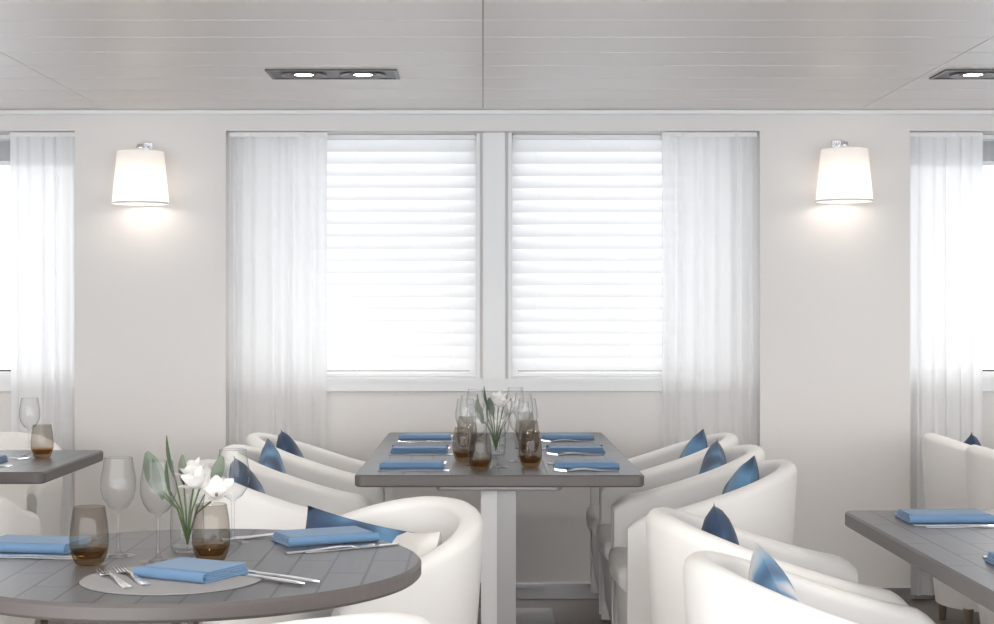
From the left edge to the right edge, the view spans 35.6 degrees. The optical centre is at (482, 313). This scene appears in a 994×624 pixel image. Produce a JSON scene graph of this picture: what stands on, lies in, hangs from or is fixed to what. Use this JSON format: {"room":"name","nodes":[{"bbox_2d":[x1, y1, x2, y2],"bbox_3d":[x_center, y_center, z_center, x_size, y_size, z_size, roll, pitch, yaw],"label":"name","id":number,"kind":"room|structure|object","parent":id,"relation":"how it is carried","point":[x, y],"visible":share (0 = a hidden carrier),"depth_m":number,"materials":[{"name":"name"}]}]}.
{"room":"ship interior","nodes":[
{"label":"ship interior","id":0,"kind":"room"},
{"bbox_2d":[0,115,993,586],"bbox_3d":[0.050,0.185,6.830,9.300,2.130,0.300,0,0,0],"label":"wall","id":1,"kind":"structure","parent":0,"point":[152,282],"depth_m":6.68,"materials":[{"name":"white paint"}]},
{"bbox_2d":[0,140,10,377],"bbox_3d":[-2.321,-0.253,6.920,1.062,1.075,0.040,0,0,0],"label":"window","id":2,"kind":"structure","parent":1,"relation":"in","point":[5,246],"depth_m":6.92,"materials":[{"name":"white glass"}]},
{"bbox_2d":[0,135,9,165],"bbox_3d":[-2.321,-0.721,6.832,1.054,0.134,0.056,0,0,0],"label":"blind","id":3,"kind":"object","parent":2,"relation":"attached to","point":[4,145],"visible":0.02,"depth_m":6.81,"materials":[{"name":"white fabric"}]},
{"bbox_2d":[0,378,10,391],"bbox_3d":[-2.930,0.310,6.776,2.336,0.059,0.028,0,0,0],"label":"trim","id":4,"kind":"structure","parent":1,"relation":"attached to","point":[5,383],"depth_m":6.77,"materials":[{"name":"white paint"}]},
{"bbox_2d":[10,132,74,535],"bbox_3d":[-1.907,0.217,6.723,0.285,2.006,0.038,0,0,0],"label":"sheer curtain","id":5,"kind":"object","parent":1,"relation":"hanging from","point":[42,164],"visible":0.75,"depth_m":6.72,"materials":[{"name":"white fabric"}]},
{"bbox_2d":[111,142,168,205],"bbox_3d":[-1.447,-0.602,6.555,0.240,0.277,0.250,0,0,0],"label":"wall sconce","id":6,"kind":"object","parent":1,"relation":"attached to","point":[140,178],"visible":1,"depth_m":6.46,"materials":[{"name":"fabric"}]},
{"bbox_2d":[229,132,327,449],"bbox_3d":[-0.887,0.217,6.723,0.428,2.006,0.040,0,0,0],"label":"sheer curtain","id":7,"kind":"object","parent":1,"relation":"hanging from","point":[278,180],"visible":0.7,"depth_m":6.72,"materials":[{"name":"white fabric"}]},
{"bbox_2d":[327,137,475,377],"bbox_3d":[-0.554,-0.253,6.920,1.048,1.075,0.040,0,0,0],"label":"window","id":8,"kind":"structure","parent":1,"relation":"in","point":[475,137],"depth_m":6.90,"materials":[{"name":"white paint"}]},
{"bbox_2d":[327,135,474,376],"bbox_3d":[-0.554,-0.256,6.832,1.040,1.065,0.056,0,0,0],"label":"blind","id":9,"kind":"object","parent":8,"relation":"attached to","point":[401,208],"visible":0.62,"depth_m":6.84,"materials":[{"name":"white paint"}]},
{"bbox_2d":[477,133,510,378],"bbox_3d":[0.049,-0.253,6.772,0.152,1.075,0.035,0,0,0],"label":"trim","id":10,"kind":"structure","parent":1,"relation":"attached to","point":[493,143],"depth_m":6.76,"materials":[{"name":"white paint"}]},
{"bbox_2d":[327,378,661,391],"bbox_3d":[0.043,0.310,6.776,2.298,0.059,0.028,0,0,0],"label":"window sill","id":11,"kind":"structure","parent":1,"relation":"attached to","point":[333,384],"depth_m":6.77,"materials":[{"name":"white paint"}]},
{"bbox_2d":[0,110,993,114],"bbox_3d":[0.050,-0.869,6.671,9.300,0.021,0.018,0,0,0],"label":"trim","id":12,"kind":"structure","parent":1,"relation":"attached to","point":[2,112],"depth_m":6.66,"materials":[{"name":"white paint"}]},
{"bbox_2d":[512,140,661,377],"bbox_3d":[0.645,-0.253,6.920,1.038,1.075,0.040,0,0,0],"label":"window","id":13,"kind":"structure","parent":1,"relation":"in","point":[512,140],"depth_m":6.90,"materials":[{"name":"white paint"}]},
{"bbox_2d":[512,135,661,376],"bbox_3d":[0.645,-0.256,6.832,1.030,1.065,0.056,0,0,0],"label":"blind","id":14,"kind":"object","parent":13,"relation":"attached to","point":[587,209],"visible":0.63,"depth_m":6.84,"materials":[{"name":"white paint"}]},
{"bbox_2d":[479,582,934,603],"bbox_3d":[0.050,1.212,6.729,9.300,0.075,0.122,0,0,0],"label":"baseboard","id":15,"kind":"structure","parent":1,"relation":"attached to","point":[524,590],"depth_m":6.78,"materials":[{"name":"grey wood"}]},
{"bbox_2d":[661,132,756,447],"bbox_3d":[0.982,0.217,6.722,0.415,2.006,0.041,0,0,0],"label":"sheer curtain","id":16,"kind":"object","parent":1,"relation":"hanging from","point":[709,179],"visible":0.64,"depth_m":6.72,"materials":[{"name":"white fabric"}]},
{"bbox_2d":[815,140,873,203],"bbox_3d":[1.527,-0.612,6.555,0.240,0.277,0.250,0,0,0],"label":"wall sconce","id":17,"kind":"object","parent":1,"relation":"attached to","point":[844,174],"visible":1,"depth_m":6.46,"materials":[{"name":"fabric"}]},
{"bbox_2d":[910,132,982,595],"bbox_3d":[2.005,0.217,6.721,0.321,2.006,0.037,0,0,1],"label":"sheer curtain","id":18,"kind":"object","parent":1,"relation":"hanging from","point":[946,168],"visible":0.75,"depth_m":6.72,"materials":[{"name":"white fabric"}]},
{"bbox_2d":[982,378,993,391],"bbox_3d":[3.010,0.310,6.776,2.336,0.059,0.028,0,0,0],"label":"trim","id":19,"kind":"structure","parent":1,"relation":"attached to","point":[988,383],"depth_m":6.77,"materials":[{"name":"white paint"}]},
{"bbox_2d":[983,140,993,377],"bbox_3d":[2.396,-0.253,6.920,1.052,1.075,0.040,0,0,0],"label":"window","id":20,"kind":"structure","parent":1,"relation":"in","point":[988,171],"depth_m":6.92,"materials":[{"name":"white glass"}]},
{"bbox_2d":[983,135,993,165],"bbox_3d":[2.396,-0.721,6.832,1.044,0.134,0.056,0,0,0],"label":"blind","id":21,"kind":"object","parent":20,"relation":"attached to","point":[988,146],"visible":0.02,"depth_m":6.81,"materials":[{"name":"white fabric"}]},
{"bbox_2d":[0,0,993,109],"bbox_3d":[0.050,-0.910,3.240,9.300,0.060,7.480,0,0,0],"label":"ceiling","id":22,"kind":"structure","parent":0,"point":[55,54],"depth_m":5.26,"materials":[{"name":"white wood"}]},
{"bbox_2d":[265,69,399,79],"bbox_3d":[-0.547,-0.875,5.670,0.474,0.009,0.210,0,0,0],"label":"recessed light","id":23,"kind":"object","parent":22,"relation":"in","point":[275,74],"visible":1,"depth_m":5.66,"materials":[{"name":"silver metal"}]},
{"bbox_2d":[929,69,993,79],"bbox_3d":[1.900,-0.875,5.670,0.474,0.009,0.210,0,0,0],"label":"recessed light","id":24,"kind":"object","parent":22,"relation":"in","point":[947,74],"visible":1,"depth_m":5.67,"materials":[{"name":"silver metal"}]},
{"bbox_2d":[34,600,979,623],"bbox_3d":[0.050,1.280,3.240,9.300,0.060,7.480,0,0,0],"label":"floor","id":25,"kind":"structure","parent":0,"point":[565,611],"depth_m":6.49,"materials":[{"name":"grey wood"}]},
{"bbox_2d":[0,496,40,623],"bbox_3d":[-1.680,0.863,4.676,0.558,0.775,0.600,0,0,0],"label":"dining chair","id":26,"kind":"object","parent":25,"relation":"on","point":[14,519],"visible":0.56,"depth_m":4.67,"materials":[{"name":"white leather"}]},
{"bbox_2d":[0,432,62,623],"bbox_3d":[-1.910,0.863,5.974,0.558,0.775,0.600,0,0,0],"label":"dining chair","id":27,"kind":"object","parent":25,"relation":"on","point":[44,499],"visible":0.36,"depth_m":6.02,"materials":[{"name":"white leather"}]},
{"bbox_2d":[0,450,102,483],"bbox_3d":[-1.820,0.875,5.300,0.860,0.750,0.800,0,0,0],"label":"dining table","id":28,"kind":"object","parent":25,"relation":"on","point":[32,470],"visible":1,"depth_m":5.22,"materials":[{"name":"grey wood"}]},
{"bbox_2d":[0,455,7,462],"bbox_3d":[-1.720,0.490,5.217,0.212,0.019,0.133,0,0,0],"label":"folded napkin","id":29,"kind":"object","parent":28,"relation":"on","point":[3,458],"visible":1,"depth_m":5.24,"materials":[{"name":"blue fabric"}]},
{"bbox_2d":[31,425,53,457],"bbox_3d":[-1.530,0.441,5.380,0.077,0.115,0.077,0,0,0],"label":"glass","id":30,"kind":"object","parent":28,"relation":"on","point":[51,425],"visible":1,"depth_m":5.38,"materials":[{"name":"glass"}]},
{"bbox_2d":[0,529,420,623],"bbox_3d":[-0.600,0.875,3.140,0.950,0.750,0.950,0,0,0],"label":"round dining table","id":31,"kind":"object","parent":25,"relation":"on","point":[32,588],"visible":0.68,"depth_m":2.94,"materials":[{"name":"grey wood"}]},
{"bbox_2d":[0,556,79,559],"bbox_3d":[-0.921,0.498,3.170,0.227,0.003,0.019,0,0,8],"label":"knife","id":32,"kind":"object","parent":31,"relation":"on","point":[38,557],"visible":0.84,"depth_m":3.16,"materials":[{"name":"silver metal"}]},
{"bbox_2d":[0,554,84,556],"bbox_3d":[-0.931,0.498,3.200,0.227,0.003,0.019,0,0,8],"label":"knife","id":33,"kind":"object","parent":31,"relation":"on","point":[46,555],"visible":0.91,"depth_m":3.20,"materials":[{"name":"silver metal"}]},
{"bbox_2d":[0,534,91,553],"bbox_3d":[-0.956,0.490,3.297,0.212,0.019,0.133,0,0,12],"label":"folded napkin","id":34,"kind":"object","parent":31,"relation":"on","point":[10,543],"visible":1,"depth_m":3.26,"materials":[{"name":"blue fabric"}]},
{"bbox_2d":[69,505,108,565],"bbox_3d":[-0.785,0.441,3.090,0.077,0.115,0.077,0,0,0],"label":"glass","id":35,"kind":"object","parent":31,"relation":"on","point":[71,550],"visible":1,"depth_m":3.08,"materials":[{"name":"glass"}]},
{"bbox_2d":[101,456,135,557],"bbox_3d":[-0.753,0.397,3.200,0.073,0.203,0.073,0,0,0],"label":"wine glass","id":36,"kind":"object","parent":31,"relation":"on","point":[109,456],"visible":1,"depth_m":3.20,"materials":[{"name":"clear glass"}]},
{"bbox_2d":[140,459,176,563],"bbox_3d":[-0.656,0.397,3.130,0.073,0.203,0.073,0,0,0],"label":"wine glass","id":37,"kind":"object","parent":31,"relation":"on","point":[151,459],"visible":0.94,"depth_m":3.13,"materials":[{"name":"clear glass"}]},
{"bbox_2d":[79,566,262,594],"bbox_3d":[-0.585,0.498,2.920,0.340,0.002,0.340,0,0,0],"label":"placemat","id":38,"kind":"object","parent":31,"relation":"on","point":[95,582],"visible":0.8,"depth_m":2.84,"materials":[{"name":"grey fabric"}]},
{"bbox_2d":[96,568,133,587],"bbox_3d":[-0.688,0.493,2.897,0.024,0.008,0.203,0,0,-28],"label":"fork","id":39,"kind":"object","parent":38,"relation":"on","point":[123,584],"visible":1,"depth_m":2.88,"materials":[{"name":"silver metal"}]},
{"bbox_2d":[112,565,150,584],"bbox_3d":[-0.663,0.493,2.927,0.024,0.008,0.203,0,0,-28],"label":"fork","id":40,"kind":"object","parent":38,"relation":"on","point":[140,581],"visible":1,"depth_m":2.91,"materials":[{"name":"silver metal"}]},
{"bbox_2d":[133,557,248,582],"bbox_3d":[-0.554,0.488,2.953,0.170,0.019,0.143,0,0,28],"label":"folded napkin","id":41,"kind":"object","parent":38,"relation":"on","point":[197,570],"visible":0.98,"depth_m":2.92,"materials":[{"name":"blue fabric"}]},
{"bbox_2d":[143,436,233,552],"bbox_3d":[-0.621,0.377,3.250,0.177,0.243,0.114,0,0,29],"label":"flower vase","id":42,"kind":"object","parent":31,"relation":"on","point":[190,473],"visible":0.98,"depth_m":3.26,"materials":[{"name":"clear glass"}]},
{"bbox_2d":[192,502,230,560],"bbox_3d":[-0.549,0.441,3.130,0.077,0.115,0.077,0,0,0],"label":"glass","id":43,"kind":"object","parent":31,"relation":"on","point":[228,545],"visible":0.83,"depth_m":3.12,"materials":[{"name":"glass"}]},
{"bbox_2d":[218,448,249,544],"bbox_3d":[-0.546,0.397,3.384,0.073,0.203,0.073,0,0,0],"label":"wine glass","id":44,"kind":"object","parent":31,"relation":"on","point":[228,448],"visible":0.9,"depth_m":3.39,"materials":[{"name":"clear glass"}]},
{"bbox_2d":[221,534,272,540],"bbox_3d":[-0.483,0.495,3.459,0.203,0.008,0.024,0,0,-20],"label":"knife","id":45,"kind":"object","parent":31,"relation":"on","point":[224,539],"visible":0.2,"depth_m":3.44,"materials":[{"name":"silver metal"}]},
{"bbox_2d":[232,533,273,537],"bbox_3d":[-0.463,0.495,3.489,0.203,0.008,0.024,0,0,-20],"label":"fork","id":46,"kind":"object","parent":31,"relation":"on","point":[266,533],"visible":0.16,"depth_m":3.47,"materials":[{"name":"silver metal"}]},
{"bbox_2d":[240,573,305,583],"bbox_3d":[-0.416,0.495,2.921,0.227,0.003,0.019,0,0,38],"label":"knife","id":47,"kind":"object","parent":31,"relation":"on","point":[243,574],"visible":0.73,"depth_m":2.90,"materials":[{"name":"silver metal"}]},
{"bbox_2d":[248,570,320,581],"bbox_3d":[-0.391,0.495,2.941,0.227,0.003,0.019,0,0,38],"label":"knife","id":48,"kind":"object","parent":31,"relation":"on","point":[250,571],"visible":0.79,"depth_m":2.92,"materials":[{"name":"silver metal"}]},
{"bbox_2d":[271,526,378,546],"bbox_3d":[-0.349,0.490,3.418,0.212,0.019,0.133,0,0,-25],"label":"folded napkin","id":49,"kind":"object","parent":31,"relation":"on","point":[343,534],"visible":1,"depth_m":3.38,"materials":[{"name":"blue fabric"}]},
{"bbox_2d":[284,543,374,553],"bbox_3d":[-0.323,0.496,3.281,0.205,0.007,0.036,0,0,-30],"label":"fork","id":50,"kind":"object","parent":31,"relation":"on","point":[372,544],"visible":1,"depth_m":3.28,"materials":[{"name":"silver metal"}]},
{"bbox_2d":[304,543,399,552],"bbox_3d":[-0.276,0.498,3.299,0.227,0.003,0.019,0,0,-32],"label":"knife","id":51,"kind":"object","parent":31,"relation":"on","point":[391,544],"visible":1,"depth_m":3.29,"materials":[{"name":"silver metal"}]},
{"bbox_2d":[192,459,369,623],"bbox_3d":[-0.644,0.863,5.030,0.600,0.775,0.558,0,0,0],"label":"dining chair","id":52,"kind":"object","parent":25,"relation":"on","point":[284,504],"visible":0.32,"depth_m":4.82,"materials":[{"name":"white leather"}]},
{"bbox_2d":[228,457,264,493],"bbox_3d":[-0.755,0.613,5.010,0.110,0.333,0.382,0,0,5],"label":"throw pillow","id":53,"kind":"object","parent":52,"relation":"on","point":[238,471],"visible":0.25,"depth_m":4.91,"materials":[{"name":"blue fabric"}]},
{"bbox_2d":[221,444,383,505],"bbox_3d":[-0.644,0.863,5.600,0.600,0.775,0.558,0,0,0],"label":"dining chair","id":54,"kind":"object","parent":25,"relation":"on","point":[296,469],"visible":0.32,"depth_m":5.82,"materials":[{"name":"white leather"}]},
{"bbox_2d":[259,438,285,473],"bbox_3d":[-0.755,0.617,5.580,0.109,0.326,0.380,0,0,-5],"label":"throw pillow","id":55,"kind":"object","parent":54,"relation":"on","point":[270,457],"visible":0.23,"depth_m":5.58,"materials":[{"name":"blue fabric"}]},
{"bbox_2d":[245,433,392,501],"bbox_3d":[-0.644,0.863,6.170,0.600,0.775,0.558,0,0,0],"label":"dining chair","id":56,"kind":"object","parent":25,"relation":"on","point":[312,454],"visible":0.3,"depth_m":6.39,"materials":[{"name":"white leather"}]},
{"bbox_2d":[276,430,303,457],"bbox_3d":[-0.755,0.613,6.150,0.110,0.333,0.382,0,0,5],"label":"throw pillow","id":57,"kind":"object","parent":56,"relation":"on","point":[285,442],"visible":0.23,"depth_m":6.05,"materials":[{"name":"blue fabric"}]},
{"bbox_2d":[213,496,482,623],"bbox_3d":[-0.294,0.863,3.836,0.600,0.775,0.558,0,0,-42],"label":"dining chair","id":58,"kind":"object","parent":25,"relation":"on","point":[447,589],"visible":0.49,"depth_m":3.74,"materials":[{"name":"white leather"}]},
{"bbox_2d":[305,506,412,542],"bbox_3d":[-0.324,0.636,3.944,0.361,0.289,0.103,0,0,10],"label":"throw pillow","id":59,"kind":"object","parent":58,"relation":"on","point":[316,518],"visible":0.14,"depth_m":3.94,"materials":[{"name":"blue fabric"}]},
{"bbox_2d":[392,529,441,556],"bbox_3d":[-0.187,0.650,3.852,0.113,0.254,0.342,0,0,-22],"label":"throw pillow","id":60,"kind":"object","parent":58,"relation":"on","point":[420,544],"visible":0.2,"depth_m":3.75,"materials":[{"name":"white fabric"}]},
{"bbox_2d":[272,612,430,623],"bbox_3d":[-0.373,0.863,2.665,0.558,0.775,0.600,0,0,-30],"label":"dining chair","id":61,"kind":"object","parent":25,"relation":"on","point":[375,617],"visible":1,"depth_m":2.46,"materials":[{"name":"white leather"}]},
{"bbox_2d":[355,432,643,623],"bbox_3d":[0.051,0.875,5.680,0.903,0.750,1.740,0,0,0],"label":"dining table","id":62,"kind":"object","parent":25,"relation":"on","point":[498,486],"visible":0.84,"depth_m":5.02,"materials":[{"name":"grey wood"}]},
{"bbox_2d":[379,460,444,468],"bbox_3d":[-0.230,0.490,5.047,0.212,0.019,0.133,0,0,0],"label":"folded napkin","id":63,"kind":"object","parent":62,"relation":"on","point":[386,464],"visible":1,"depth_m":4.98,"materials":[{"name":"blue fabric"}]},
{"bbox_2d":[377,470,448,471],"bbox_3d":[-0.222,0.498,4.920,0.227,0.003,0.019,0,0,0],"label":"knife","id":64,"kind":"object","parent":62,"relation":"on","point":[377,470],"visible":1,"depth_m":4.92,"materials":[{"name":"silver metal"}]},
{"bbox_2d":[378,469,448,469],"bbox_3d":[-0.222,0.498,4.950,0.227,0.003,0.019,0,0,0],"label":"knife","id":65,"kind":"object","parent":62,"relation":"on","point":[378,469],"visible":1,"depth_m":4.95,"materials":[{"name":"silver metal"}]},
{"bbox_2d":[390,445,448,452],"bbox_3d":[-0.230,0.490,5.623,0.212,0.019,0.133,0,0,0],"label":"folded napkin","id":66,"kind":"object","parent":62,"relation":"on","point":[395,448],"visible":1,"depth_m":5.56,"materials":[{"name":"blue fabric"}]},
{"bbox_2d":[388,454,452,454],"bbox_3d":[-0.222,0.498,5.490,0.227,0.003,0.019,0,0,0],"label":"knife","id":67,"kind":"object","parent":62,"relation":"on","point":[388,454],"visible":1,"depth_m":5.48,"materials":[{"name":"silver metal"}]},
{"bbox_2d":[389,453,452,453],"bbox_3d":[-0.222,0.498,5.520,0.227,0.003,0.019,0,0,0],"label":"knife","id":68,"kind":"object","parent":62,"relation":"on","point":[389,453],"visible":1,"depth_m":5.52,"materials":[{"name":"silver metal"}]},
{"bbox_2d":[399,433,451,439],"bbox_3d":[-0.230,0.490,6.187,0.212,0.019,0.133,0,0,0],"label":"folded napkin","id":69,"kind":"object","parent":62,"relation":"on","point":[404,436],"visible":1,"depth_m":6.12,"materials":[{"name":"blue fabric"}]},
{"bbox_2d":[397,441,454,441],"bbox_3d":[-0.222,0.498,6.060,0.227,0.003,0.019,0,0,0],"label":"knife","id":70,"kind":"object","parent":62,"relation":"on","point":[397,441],"visible":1,"depth_m":6.05,"materials":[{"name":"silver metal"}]},
{"bbox_2d":[398,440,455,440],"bbox_3d":[-0.222,0.498,6.090,0.227,0.003,0.019,0,0,0],"label":"knife","id":71,"kind":"object","parent":62,"relation":"on","point":[398,440],"visible":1,"depth_m":6.09,"materials":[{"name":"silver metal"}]},
{"bbox_2d":[452,426,474,461],"bbox_3d":[-0.065,0.441,5.260,0.077,0.115,0.077,0,0,0],"label":"glass","id":72,"kind":"object","parent":62,"relation":"on","point":[460,426],"visible":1,"depth_m":5.25,"materials":[{"name":"glass"}]},
{"bbox_2d":[457,416,476,446],"bbox_3d":[-0.060,0.441,5.820,0.077,0.115,0.077,0,0,0],"label":"glass","id":73,"kind":"object","parent":62,"relation":"on","point":[459,416],"visible":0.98,"depth_m":5.81,"materials":[{"name":"glass"}]},
{"bbox_2d":[468,433,491,470],"bbox_3d":[-0.010,0.441,4.960,0.077,0.115,0.077,0,0,0],"label":"glass","id":74,"kind":"object","parent":62,"relation":"on","point":[472,433],"visible":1,"depth_m":4.95,"materials":[{"name":"glass"}]},
{"bbox_2d":[475,388,518,453],"bbox_3d":[0.050,0.377,5.493,0.155,0.244,0.107,0,0,0],"label":"flower vase","id":75,"kind":"object","parent":62,"relation":"on","point":[498,398],"visible":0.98,"depth_m":5.50,"materials":[{"name":"clear glass"}]},
{"bbox_2d":[515,411,534,441],"bbox_3d":[0.165,0.441,6.080,0.077,0.115,0.077,0,0,0],"label":"glass","id":76,"kind":"object","parent":62,"relation":"on","point":[519,411],"visible":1,"depth_m":6.07,"materials":[{"name":"glass"}]},
{"bbox_2d":[518,420,539,452],"bbox_3d":[0.165,0.441,5.580,0.077,0.115,0.077,0,0,0],"label":"glass","id":77,"kind":"object","parent":62,"relation":"on","point":[520,420],"visible":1,"depth_m":5.57,"materials":[{"name":"glass"}]},
{"bbox_2d":[519,431,541,467],"bbox_3d":[0.155,0.441,5.060,0.077,0.115,0.077,0,0,0],"label":"glass","id":78,"kind":"object","parent":62,"relation":"on","point":[539,431],"visible":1,"depth_m":5.05,"materials":[{"name":"glass"}]},
{"bbox_2d":[540,433,593,439],"bbox_3d":[0.335,0.490,6.187,0.212,0.019,0.133,0,0,0],"label":"folded napkin","id":79,"kind":"object","parent":62,"relation":"on","point":[545,436],"visible":0.96,"depth_m":6.12,"materials":[{"name":"blue fabric"}]},
{"bbox_2d":[541,439,592,440],"bbox_3d":[0.329,0.495,6.090,0.203,0.008,0.024,0,0,0],"label":"fork","id":80,"kind":"object","parent":62,"relation":"on","point":[541,439],"visible":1,"depth_m":6.09,"materials":[{"name":"silver metal"}]},
{"bbox_2d":[541,440,592,441],"bbox_3d":[0.329,0.495,6.060,0.203,0.008,0.024,0,0,0],"label":"fork","id":81,"kind":"object","parent":62,"relation":"on","point":[541,440],"visible":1,"depth_m":6.05,"materials":[{"name":"silver metal"}]},
{"bbox_2d":[547,452,603,453],"bbox_3d":[0.329,0.495,5.520,0.203,0.008,0.024,0,0,0],"label":"fork","id":82,"kind":"object","parent":62,"relation":"on","point":[547,452],"visible":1,"depth_m":5.52,"materials":[{"name":"silver metal"}]},
{"bbox_2d":[546,445,605,452],"bbox_3d":[0.335,0.490,5.623,0.212,0.019,0.133,0,0,0],"label":"folded napkin","id":83,"kind":"object","parent":62,"relation":"on","point":[549,448],"visible":0.98,"depth_m":5.56,"materials":[{"name":"blue fabric"}]},
{"bbox_2d":[547,453,604,454],"bbox_3d":[0.329,0.495,5.490,0.203,0.008,0.024,0,0,0],"label":"fork","id":84,"kind":"object","parent":62,"relation":"on","point":[547,453],"visible":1,"depth_m":5.48,"materials":[{"name":"silver metal"}]},
{"bbox_2d":[554,468,617,469],"bbox_3d":[0.329,0.495,4.950,0.203,0.008,0.024,0,0,0],"label":"fork","id":85,"kind":"object","parent":62,"relation":"on","point":[554,468],"visible":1,"depth_m":4.95,"materials":[{"name":"silver metal"}]},
{"bbox_2d":[553,460,619,468],"bbox_3d":[0.335,0.490,5.047,0.212,0.019,0.133,0,0,0],"label":"folded napkin","id":86,"kind":"object","parent":62,"relation":"on","point":[559,464],"visible":0.99,"depth_m":4.98,"materials":[{"name":"blue fabric"}]},
{"bbox_2d":[554,469,618,471],"bbox_3d":[0.329,0.495,4.920,0.203,0.008,0.024,0,0,0],"label":"fork","id":87,"kind":"object","parent":62,"relation":"on","point":[554,469],"visible":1,"depth_m":4.92,"materials":[{"name":"silver metal"}]},
{"bbox_2d":[586,433,738,623],"bbox_3d":[0.714,0.863,6.170,0.600,0.775,0.558,0,0,0],"label":"dining chair","id":88,"kind":"object","parent":25,"relation":"on","point":[668,455],"visible":0.22,"depth_m":6.29,"materials":[{"name":"white leather"}]},
{"bbox_2d":[679,429,707,458],"bbox_3d":[0.825,0.613,6.150,0.117,0.333,0.379,0,0,-8],"label":"throw pillow","id":89,"kind":"object","parent":88,"relation":"on","point":[698,442],"visible":0.24,"depth_m":6.05,"materials":[{"name":"blue fabric"}]},
{"bbox_2d":[596,444,764,623],"bbox_3d":[0.714,0.863,5.600,0.600,0.775,0.558,0,0,0],"label":"dining chair","id":90,"kind":"object","parent":25,"relation":"on","point":[686,470],"visible":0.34,"depth_m":5.79,"materials":[{"name":"white leather"}]},
{"bbox_2d":[699,440,726,473],"bbox_3d":[0.825,0.617,5.580,0.113,0.326,0.378,0,0,7],"label":"throw pillow","id":91,"kind":"object","parent":90,"relation":"on","point":[714,457],"visible":0.22,"depth_m":5.58,"materials":[{"name":"blue fabric"}]},
{"bbox_2d":[609,459,796,623],"bbox_3d":[0.714,0.863,5.030,0.600,0.775,0.558,0,0,0],"label":"dining chair","id":92,"kind":"object","parent":25,"relation":"on","point":[765,506],"visible":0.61,"depth_m":4.83,"materials":[{"name":"white leather"}]},
{"bbox_2d":[722,455,758,493],"bbox_3d":[0.825,0.613,5.010,0.117,0.333,0.379,0,0,-8],"label":"throw pillow","id":93,"kind":"object","parent":92,"relation":"on","point":[747,473],"visible":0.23,"depth_m":4.91,"materials":[{"name":"blue fabric"}]},
{"bbox_2d":[645,507,908,623],"bbox_3d":[0.696,0.863,3.760,0.600,0.775,0.558,0,0,0],"label":"dining chair","id":94,"kind":"object","parent":25,"relation":"on","point":[672,535],"visible":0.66,"depth_m":3.65,"materials":[{"name":"white leather"}]},
{"bbox_2d":[701,505,738,544],"bbox_3d":[0.585,0.613,3.790,0.110,0.333,0.382,0,0,5],"label":"throw pillow","id":95,"kind":"object","parent":94,"relation":"on","point":[716,522],"visible":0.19,"depth_m":3.69,"materials":[{"name":"blue fabric"}]},
{"bbox_2d":[683,551,935,623],"bbox_3d":[0.696,0.863,3.050,0.600,0.775,0.558,0,0,0],"label":"dining chair","id":96,"kind":"object","parent":25,"relation":"on","point":[718,589],"visible":0.94,"depth_m":2.96,"materials":[{"name":"white leather"}]},
{"bbox_2d":[748,543,800,601],"bbox_3d":[0.585,0.620,3.020,0.109,0.318,0.377,0,0,-4],"label":"throw pillow","id":97,"kind":"object","parent":96,"relation":"on","point":[764,571],"visible":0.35,"depth_m":3.04,"materials":[{"name":"blue fabric"}]},
{"bbox_2d":[845,510,993,611],"bbox_3d":[1.358,0.875,3.225,0.884,0.750,1.450,0,0,0],"label":"dining table","id":98,"kind":"object","parent":25,"relation":"on","point":[952,556],"visible":0.88,"depth_m":3.36,"materials":[{"name":"grey wood"}]},
{"bbox_2d":[895,509,993,522],"bbox_3d":[1.120,0.490,3.757,0.212,0.019,0.133,0,0,0],"label":"folded napkin","id":99,"kind":"object","parent":98,"relation":"on","point":[908,515],"visible":1,"depth_m":3.70,"materials":[{"name":"blue fabric"}]},
{"bbox_2d":[912,524,993,525],"bbox_3d":[1.129,0.498,3.660,0.227,0.003,0.019,0,0,0],"label":"knife","id":100,"kind":"object","parent":98,"relation":"on","point":[912,524],"visible":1,"depth_m":3.65,"materials":[{"name":"silver metal"}]},
{"bbox_2d":[924,526,993,527],"bbox_3d":[1.149,0.498,3.630,0.227,0.003,0.019,0,0,0],"label":"knife","id":101,"kind":"object","parent":98,"relation":"on","point":[924,526],"visible":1,"depth_m":3.62,"materials":[{"name":"silver metal"}]},
{"bbox_2d":[984,551,993,564],"bbox_3d":[1.120,0.490,3.077,0.212,0.019,0.133,0,0,0],"label":"folded napkin","id":102,"kind":"object","parent":98,"relation":"on","point":[990,557],"visible":1,"depth_m":3.12,"materials":[{"name":"blue fabric"}]},
{"bbox_2d":[921,433,978,623],"bbox_3d":[2.056,0.863,6.170,0.600,0.775,0.558,0,0,0],"label":"dining chair","id":103,"kind":"object","parent":25,"relation":"on","point":[944,459],"visible":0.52,"depth_m":6.04,"materials":[{"name":"white leather"}]},
{"bbox_2d":[964,433,980,445],"bbox_3d":[1.945,0.620,6.170,0.115,0.318,0.374,0,0,7],"label":"throw pillow","id":104,"kind":"object","parent":103,"relation":"on","point":[971,440],"visible":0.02,"depth_m":6.06,"materials":[{"name":"blue fabric"}]},
{"bbox_2d":[965,444,993,623],"bbox_3d":[2.056,0.863,5.600,0.600,0.775,0.558,0,0,0],"label":"dining chair","id":105,"kind":"object","parent":25,"relation":"on","point":[979,459],"visible":0.56,"depth_m":5.53,"materials":[{"name":"white leather"}]}
]}

